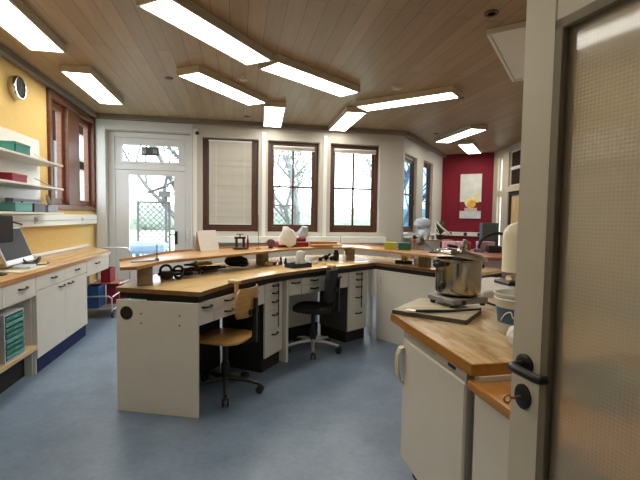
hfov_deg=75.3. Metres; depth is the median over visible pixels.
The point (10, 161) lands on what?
wall shelf
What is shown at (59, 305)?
base cabinet
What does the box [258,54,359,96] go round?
ceiling light
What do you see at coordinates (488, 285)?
table
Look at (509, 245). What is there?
hood
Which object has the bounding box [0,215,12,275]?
display
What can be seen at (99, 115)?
trim
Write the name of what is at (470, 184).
painting
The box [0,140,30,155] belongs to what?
storage box
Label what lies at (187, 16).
ceiling light
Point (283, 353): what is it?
divider
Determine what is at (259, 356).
drawer pedestal
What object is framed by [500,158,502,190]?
window
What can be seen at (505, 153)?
wall
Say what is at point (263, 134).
trim
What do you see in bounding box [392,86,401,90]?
smoke detector
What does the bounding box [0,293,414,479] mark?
floor
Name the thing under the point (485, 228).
monitor
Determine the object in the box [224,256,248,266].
tool bag
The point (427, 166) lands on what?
window
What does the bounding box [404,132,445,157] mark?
trim
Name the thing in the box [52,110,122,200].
annex
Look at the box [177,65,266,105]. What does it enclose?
ceiling light
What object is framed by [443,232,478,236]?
trim
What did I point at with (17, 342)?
drawer
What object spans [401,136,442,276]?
wall
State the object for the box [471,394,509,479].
base cabinet
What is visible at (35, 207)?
tub
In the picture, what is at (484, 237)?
hose
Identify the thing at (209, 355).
panel
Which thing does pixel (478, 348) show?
countertop
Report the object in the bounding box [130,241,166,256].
garden table
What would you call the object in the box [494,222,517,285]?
drill
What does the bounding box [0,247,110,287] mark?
countertop
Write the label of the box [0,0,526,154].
ceiling
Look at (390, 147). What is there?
wall
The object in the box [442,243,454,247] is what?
tub
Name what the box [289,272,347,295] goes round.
drawers
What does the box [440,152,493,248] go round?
wall
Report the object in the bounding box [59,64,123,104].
ceiling light
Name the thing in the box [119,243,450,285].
shelf
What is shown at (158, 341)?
end panel
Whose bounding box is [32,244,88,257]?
duct
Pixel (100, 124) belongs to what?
trim
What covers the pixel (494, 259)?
bench
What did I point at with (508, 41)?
ceiling panel
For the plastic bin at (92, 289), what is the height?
0.304 m
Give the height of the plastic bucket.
0.196 m
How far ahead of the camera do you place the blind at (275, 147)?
7.65 m
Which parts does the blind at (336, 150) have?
head rail, rail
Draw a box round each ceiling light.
[0,0,66,53]
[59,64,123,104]
[136,0,272,65]
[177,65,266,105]
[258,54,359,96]
[263,101,285,126]
[328,107,367,130]
[356,85,459,111]
[434,124,487,142]
[457,140,481,153]
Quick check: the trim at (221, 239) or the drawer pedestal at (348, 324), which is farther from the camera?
the trim at (221, 239)
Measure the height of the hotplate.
0.066 m
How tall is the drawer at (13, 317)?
0.030 m
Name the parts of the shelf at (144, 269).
post, post, post, post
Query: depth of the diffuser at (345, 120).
6.85 m
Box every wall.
[0,56,95,282]
[94,118,403,293]
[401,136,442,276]
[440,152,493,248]
[492,141,520,246]
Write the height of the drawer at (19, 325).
0.030 m
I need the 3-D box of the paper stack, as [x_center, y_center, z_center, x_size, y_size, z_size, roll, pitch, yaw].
[-2.750,0.248,3.862,0.140,0.026,0.200,0,3,-21]
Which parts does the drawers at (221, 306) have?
drawer, handle, drawer, drawer, drawer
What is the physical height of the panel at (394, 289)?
0.828 m
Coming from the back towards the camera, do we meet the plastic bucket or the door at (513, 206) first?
the door at (513, 206)
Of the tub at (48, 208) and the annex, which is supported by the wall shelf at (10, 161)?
the tub at (48, 208)
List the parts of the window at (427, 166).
sash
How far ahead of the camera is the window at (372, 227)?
8.01 m
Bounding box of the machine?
[273,237,308,246]
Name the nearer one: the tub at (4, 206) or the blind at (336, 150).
the tub at (4, 206)
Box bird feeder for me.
[146,185,173,250]
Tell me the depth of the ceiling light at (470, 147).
9.17 m
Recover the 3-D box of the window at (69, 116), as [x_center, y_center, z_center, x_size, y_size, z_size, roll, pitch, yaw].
[-3.657,-1.207,6.100,0.135,1.530,1.720,0,3,-11]
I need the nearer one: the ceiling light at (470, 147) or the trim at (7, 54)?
the trim at (7, 54)
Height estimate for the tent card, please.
0.210 m
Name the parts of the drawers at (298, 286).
drawer, drawer, drawer, drawer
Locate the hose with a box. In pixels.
[477,232,502,251]
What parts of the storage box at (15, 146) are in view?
lid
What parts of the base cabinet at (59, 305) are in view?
drawer, door, drawer, door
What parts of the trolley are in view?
frame, frame, rail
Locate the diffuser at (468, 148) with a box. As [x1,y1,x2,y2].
[459,144,479,153]
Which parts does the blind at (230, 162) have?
head rail, rail, ladder cord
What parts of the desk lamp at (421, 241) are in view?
lamp shade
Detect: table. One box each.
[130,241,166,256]
[435,277,514,297]
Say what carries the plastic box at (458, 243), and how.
on the bench
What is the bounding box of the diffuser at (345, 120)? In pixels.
[330,112,364,130]
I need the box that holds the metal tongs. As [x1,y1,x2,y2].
[405,308,480,312]
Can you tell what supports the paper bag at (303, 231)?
on the machine
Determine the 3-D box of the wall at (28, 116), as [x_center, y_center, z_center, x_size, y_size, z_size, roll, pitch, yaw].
[-2.963,-0.288,2.523,0.080,3.110,9.120,0,3,-11]
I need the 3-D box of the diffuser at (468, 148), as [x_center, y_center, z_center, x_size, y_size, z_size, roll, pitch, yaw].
[3.403,-2.069,9.401,0.286,0.026,1.336,3,4,28]
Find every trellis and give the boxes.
[136,201,170,255]
[274,204,295,224]
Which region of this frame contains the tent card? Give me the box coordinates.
[193,230,218,251]
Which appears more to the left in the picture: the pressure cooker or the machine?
the machine
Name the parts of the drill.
plate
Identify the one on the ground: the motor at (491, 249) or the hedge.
the hedge
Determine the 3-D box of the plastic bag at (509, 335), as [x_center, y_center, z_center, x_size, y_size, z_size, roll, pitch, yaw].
[0.871,0.414,1.790,0.131,0.100,0.113,0,3,-11]
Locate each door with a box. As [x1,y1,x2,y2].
[108,131,190,283]
[503,0,639,479]
[508,191,518,224]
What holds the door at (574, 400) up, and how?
on the floor
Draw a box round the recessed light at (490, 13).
[484,9,498,17]
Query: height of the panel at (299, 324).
0.828 m
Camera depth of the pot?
2.45 m
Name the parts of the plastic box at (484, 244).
lid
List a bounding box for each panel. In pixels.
[116,299,198,418]
[147,299,219,375]
[288,292,317,341]
[376,270,499,344]
[486,21,525,81]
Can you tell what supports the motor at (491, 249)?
on the bench
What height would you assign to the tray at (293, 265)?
0.044 m
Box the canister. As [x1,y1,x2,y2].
[333,250,338,260]
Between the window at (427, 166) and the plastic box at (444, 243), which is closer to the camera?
the plastic box at (444, 243)
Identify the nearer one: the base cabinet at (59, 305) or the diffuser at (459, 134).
the base cabinet at (59, 305)
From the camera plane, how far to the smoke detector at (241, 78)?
4.96 m
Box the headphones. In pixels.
[157,264,183,279]
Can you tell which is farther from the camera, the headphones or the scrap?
the scrap
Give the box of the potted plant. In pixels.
[436,221,445,239]
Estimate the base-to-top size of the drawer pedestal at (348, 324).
0.827 m
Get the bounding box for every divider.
[279,280,288,362]
[366,269,373,337]
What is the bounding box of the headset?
[23,256,49,264]
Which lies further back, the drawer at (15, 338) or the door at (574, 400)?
the drawer at (15, 338)
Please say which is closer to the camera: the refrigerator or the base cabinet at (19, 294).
the refrigerator
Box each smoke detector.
[238,76,248,80]
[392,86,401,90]
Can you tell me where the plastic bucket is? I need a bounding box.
[493,289,514,333]
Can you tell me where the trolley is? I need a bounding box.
[87,247,130,317]
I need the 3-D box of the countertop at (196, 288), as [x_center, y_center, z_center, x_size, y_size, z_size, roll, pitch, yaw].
[-0.130,0.265,4.570,3.806,0.203,2.369,-1,4,-26]
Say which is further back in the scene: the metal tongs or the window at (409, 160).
the window at (409, 160)
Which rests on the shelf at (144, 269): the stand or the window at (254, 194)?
the stand
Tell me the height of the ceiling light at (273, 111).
0.080 m
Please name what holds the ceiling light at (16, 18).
attached to the ceiling
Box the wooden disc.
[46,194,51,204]
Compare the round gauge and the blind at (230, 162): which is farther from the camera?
the blind at (230, 162)
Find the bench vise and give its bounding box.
[233,234,246,249]
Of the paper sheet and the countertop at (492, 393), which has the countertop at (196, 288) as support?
the paper sheet
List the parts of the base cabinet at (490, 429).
filler panel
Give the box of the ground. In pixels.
[130,229,173,256]
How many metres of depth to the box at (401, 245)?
4.76 m
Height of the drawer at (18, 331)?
0.030 m
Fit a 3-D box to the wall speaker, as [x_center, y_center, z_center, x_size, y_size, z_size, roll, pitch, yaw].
[-3.256,-1.637,4.460,0.080,0.250,0.250,0,3,-11]
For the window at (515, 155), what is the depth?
9.13 m
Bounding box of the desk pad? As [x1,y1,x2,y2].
[0,262,47,272]
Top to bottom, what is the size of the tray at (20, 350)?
0.030 m
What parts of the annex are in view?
pane, pane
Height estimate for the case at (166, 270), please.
0.058 m
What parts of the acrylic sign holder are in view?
foot rail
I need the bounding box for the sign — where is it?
[141,145,158,155]
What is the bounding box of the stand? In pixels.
[256,215,260,248]
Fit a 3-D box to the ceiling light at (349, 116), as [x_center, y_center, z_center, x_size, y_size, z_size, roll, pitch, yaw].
[0.436,-1.999,6.922,0.330,0.080,1.380,0,3,-10]
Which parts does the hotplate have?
heating plate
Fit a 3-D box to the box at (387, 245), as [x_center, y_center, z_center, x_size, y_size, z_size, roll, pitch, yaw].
[0.826,0.066,4.883,0.140,0.083,0.120,1,3,9]
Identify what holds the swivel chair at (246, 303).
on the floor
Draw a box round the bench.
[467,249,513,278]
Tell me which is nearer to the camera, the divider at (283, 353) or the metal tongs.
the metal tongs
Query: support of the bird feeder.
on the ground
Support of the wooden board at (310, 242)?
on the wooden board
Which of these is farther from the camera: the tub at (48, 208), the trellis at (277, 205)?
the trellis at (277, 205)
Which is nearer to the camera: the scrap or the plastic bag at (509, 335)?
the plastic bag at (509, 335)
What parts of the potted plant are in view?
pot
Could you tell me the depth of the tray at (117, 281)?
6.17 m
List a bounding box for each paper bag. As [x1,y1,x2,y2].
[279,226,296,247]
[298,226,307,236]
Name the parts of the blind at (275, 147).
head rail, rail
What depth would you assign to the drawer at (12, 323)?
3.34 m
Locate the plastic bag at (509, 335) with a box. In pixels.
[506,325,513,344]
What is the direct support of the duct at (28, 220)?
attached to the wall at (28, 116)
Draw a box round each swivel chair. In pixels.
[199,284,263,406]
[288,268,341,359]
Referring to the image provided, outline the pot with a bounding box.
[434,256,481,296]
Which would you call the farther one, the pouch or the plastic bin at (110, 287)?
the plastic bin at (110, 287)
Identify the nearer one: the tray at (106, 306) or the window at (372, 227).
the tray at (106, 306)
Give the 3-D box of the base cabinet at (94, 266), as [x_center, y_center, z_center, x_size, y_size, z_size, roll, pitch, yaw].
[-3.224,0.632,5.800,0.622,0.864,1.845,0,3,-11]
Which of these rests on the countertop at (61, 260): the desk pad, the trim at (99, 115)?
the desk pad
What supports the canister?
on the countertop at (196, 288)
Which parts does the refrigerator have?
handle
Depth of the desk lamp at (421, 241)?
4.63 m
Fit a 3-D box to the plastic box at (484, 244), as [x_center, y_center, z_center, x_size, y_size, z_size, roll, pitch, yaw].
[2.808,0.105,7.050,0.266,0.154,0.191,1,3,5]
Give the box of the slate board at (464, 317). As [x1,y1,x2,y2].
[392,298,480,324]
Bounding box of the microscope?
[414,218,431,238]
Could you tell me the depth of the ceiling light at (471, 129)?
7.77 m
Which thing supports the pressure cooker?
on the hotplate
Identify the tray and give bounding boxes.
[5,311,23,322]
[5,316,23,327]
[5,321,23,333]
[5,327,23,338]
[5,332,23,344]
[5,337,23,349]
[6,342,24,355]
[6,347,24,360]
[87,299,115,310]
[90,279,125,283]
[285,262,311,268]
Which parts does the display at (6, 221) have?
casing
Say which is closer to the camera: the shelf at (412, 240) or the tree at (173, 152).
the shelf at (412, 240)
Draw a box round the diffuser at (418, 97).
[359,92,457,110]
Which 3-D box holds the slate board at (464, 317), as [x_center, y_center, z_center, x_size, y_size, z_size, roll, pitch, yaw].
[0.718,0.412,2.463,0.419,0.026,0.464,3,4,34]
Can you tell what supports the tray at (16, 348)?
on the base cabinet at (19, 294)
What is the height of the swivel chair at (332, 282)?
0.898 m
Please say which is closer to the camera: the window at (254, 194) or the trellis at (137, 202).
the window at (254, 194)
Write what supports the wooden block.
on the bench
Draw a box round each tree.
[122,146,177,218]
[274,150,336,224]
[340,153,425,224]
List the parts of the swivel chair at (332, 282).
seat, backrest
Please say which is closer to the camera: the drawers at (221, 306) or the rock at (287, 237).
the drawers at (221, 306)
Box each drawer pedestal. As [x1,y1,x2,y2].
[222,281,282,372]
[319,270,366,342]
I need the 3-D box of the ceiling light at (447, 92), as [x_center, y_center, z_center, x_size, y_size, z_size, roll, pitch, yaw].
[1.171,-1.919,5.678,1.380,0.080,0.330,3,4,34]
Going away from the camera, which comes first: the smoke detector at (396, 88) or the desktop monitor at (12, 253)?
the desktop monitor at (12, 253)
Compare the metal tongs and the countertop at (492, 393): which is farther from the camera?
the metal tongs
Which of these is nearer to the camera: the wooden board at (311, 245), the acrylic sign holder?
the acrylic sign holder
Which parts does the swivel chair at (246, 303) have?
seat, backrest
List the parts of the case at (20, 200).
lid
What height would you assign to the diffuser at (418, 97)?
0.026 m
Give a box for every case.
[5,198,41,203]
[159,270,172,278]
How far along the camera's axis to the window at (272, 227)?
7.76 m
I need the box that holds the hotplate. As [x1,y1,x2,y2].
[428,292,487,307]
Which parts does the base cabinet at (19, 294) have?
drawer, tray cabinet, drawer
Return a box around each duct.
[0,214,96,227]
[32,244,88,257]
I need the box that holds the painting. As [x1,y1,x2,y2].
[459,174,481,218]
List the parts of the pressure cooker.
long handle, knob, lid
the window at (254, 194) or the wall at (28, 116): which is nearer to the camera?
the wall at (28, 116)
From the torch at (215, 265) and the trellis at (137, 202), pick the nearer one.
the torch at (215, 265)
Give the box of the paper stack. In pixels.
[12,264,35,269]
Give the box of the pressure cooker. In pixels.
[433,240,487,296]
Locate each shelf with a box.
[0,126,63,213]
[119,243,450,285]
[410,239,453,274]
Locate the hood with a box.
[501,222,517,272]
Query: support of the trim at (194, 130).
attached to the wall at (390, 147)
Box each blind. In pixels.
[209,139,251,224]
[273,145,314,151]
[334,148,375,154]
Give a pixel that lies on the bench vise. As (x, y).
(236, 238)
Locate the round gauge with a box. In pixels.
[266,239,274,247]
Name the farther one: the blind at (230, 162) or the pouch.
the blind at (230, 162)
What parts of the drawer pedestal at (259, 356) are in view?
drawer, drawer, drawer, drawer, drawer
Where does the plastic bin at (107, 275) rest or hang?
on the trolley
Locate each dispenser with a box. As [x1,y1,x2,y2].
[395,255,412,263]
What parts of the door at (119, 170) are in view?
transom frame, handle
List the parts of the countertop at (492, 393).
support strip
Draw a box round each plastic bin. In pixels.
[87,284,104,308]
[101,267,114,282]
[107,283,123,303]
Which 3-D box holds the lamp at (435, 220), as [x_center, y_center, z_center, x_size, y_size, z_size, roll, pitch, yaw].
[2.178,-0.185,7.407,0.330,0.370,0.090,1,3,-5]
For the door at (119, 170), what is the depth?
7.22 m
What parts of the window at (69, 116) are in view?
sash, sash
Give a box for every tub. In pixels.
[0,202,32,211]
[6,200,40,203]
[32,203,45,211]
[45,205,57,211]
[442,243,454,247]
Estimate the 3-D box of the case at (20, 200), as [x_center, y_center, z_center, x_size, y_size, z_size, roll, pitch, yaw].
[-3.260,-0.382,4.583,0.082,0.144,0.628,0,3,-11]
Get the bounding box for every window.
[46,87,95,210]
[203,138,257,231]
[267,141,317,231]
[330,144,377,231]
[403,156,414,232]
[423,162,430,218]
[498,196,500,245]
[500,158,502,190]
[510,148,520,185]
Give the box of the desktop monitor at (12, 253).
[0,227,33,268]
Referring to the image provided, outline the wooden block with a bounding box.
[467,242,470,249]
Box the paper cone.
[295,250,305,263]
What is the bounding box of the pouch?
[191,261,211,265]
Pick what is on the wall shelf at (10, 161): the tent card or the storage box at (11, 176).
the storage box at (11, 176)
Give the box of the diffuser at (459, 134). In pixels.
[438,129,483,142]
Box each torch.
[189,265,225,267]
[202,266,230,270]
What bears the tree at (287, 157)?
on the ground
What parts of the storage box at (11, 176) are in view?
lid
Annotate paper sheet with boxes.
[362,260,388,261]
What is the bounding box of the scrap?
[264,261,272,265]
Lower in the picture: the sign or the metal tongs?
the metal tongs
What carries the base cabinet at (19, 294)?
on the floor
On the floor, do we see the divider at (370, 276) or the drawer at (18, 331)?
the divider at (370, 276)
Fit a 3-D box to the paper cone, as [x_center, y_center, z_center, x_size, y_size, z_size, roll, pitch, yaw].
[-0.202,0.197,4.457,0.126,0.170,0.076,0,3,-11]
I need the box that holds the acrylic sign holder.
[131,244,158,262]
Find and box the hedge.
[130,203,424,229]
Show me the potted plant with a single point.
(439, 237)
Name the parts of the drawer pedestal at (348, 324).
drawer, drawer, drawer, drawer, drawer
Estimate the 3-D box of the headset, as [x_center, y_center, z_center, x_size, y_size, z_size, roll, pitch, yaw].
[-2.804,0.205,4.159,0.188,0.090,0.361,2,3,12]
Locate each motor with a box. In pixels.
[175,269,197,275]
[486,245,501,252]
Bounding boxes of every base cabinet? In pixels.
[0,277,37,393]
[31,262,87,374]
[86,255,108,284]
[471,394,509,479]
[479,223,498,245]
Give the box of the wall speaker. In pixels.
[7,75,26,99]
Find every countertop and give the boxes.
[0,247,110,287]
[115,254,503,302]
[391,298,512,375]
[467,374,511,419]
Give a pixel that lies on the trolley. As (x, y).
(105, 306)
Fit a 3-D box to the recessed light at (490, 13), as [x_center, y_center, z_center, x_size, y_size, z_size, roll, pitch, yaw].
[1.377,-1.820,3.336,0.110,0.011,0.110,0,3,-11]
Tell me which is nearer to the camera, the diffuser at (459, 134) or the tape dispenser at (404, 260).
the tape dispenser at (404, 260)
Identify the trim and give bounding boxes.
[0,43,97,118]
[94,113,405,135]
[95,119,192,298]
[193,129,196,235]
[217,236,385,242]
[261,132,265,235]
[322,136,327,235]
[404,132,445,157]
[404,233,444,237]
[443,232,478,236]
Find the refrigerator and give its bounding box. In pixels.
[395,330,474,479]
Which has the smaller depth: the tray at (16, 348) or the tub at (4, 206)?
the tray at (16, 348)
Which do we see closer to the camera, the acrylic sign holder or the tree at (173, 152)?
the acrylic sign holder
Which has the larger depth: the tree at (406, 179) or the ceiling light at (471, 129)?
the tree at (406, 179)
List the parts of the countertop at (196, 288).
cable coil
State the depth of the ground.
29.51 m
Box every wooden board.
[309,241,336,243]
[310,244,332,246]
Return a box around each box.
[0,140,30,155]
[0,172,26,182]
[384,242,395,249]
[398,242,410,249]
[442,241,455,247]
[455,241,466,247]
[476,241,494,250]
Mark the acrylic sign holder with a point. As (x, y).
(156, 258)
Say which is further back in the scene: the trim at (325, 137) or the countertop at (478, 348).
the trim at (325, 137)
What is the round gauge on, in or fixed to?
on the shelf at (144, 269)
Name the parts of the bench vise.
upright frame, plate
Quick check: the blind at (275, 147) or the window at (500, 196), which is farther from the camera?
the window at (500, 196)
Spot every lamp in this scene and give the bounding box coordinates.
[417,237,438,252]
[433,219,451,239]
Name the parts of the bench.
drawer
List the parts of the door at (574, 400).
key plate, handle, stile frame, pane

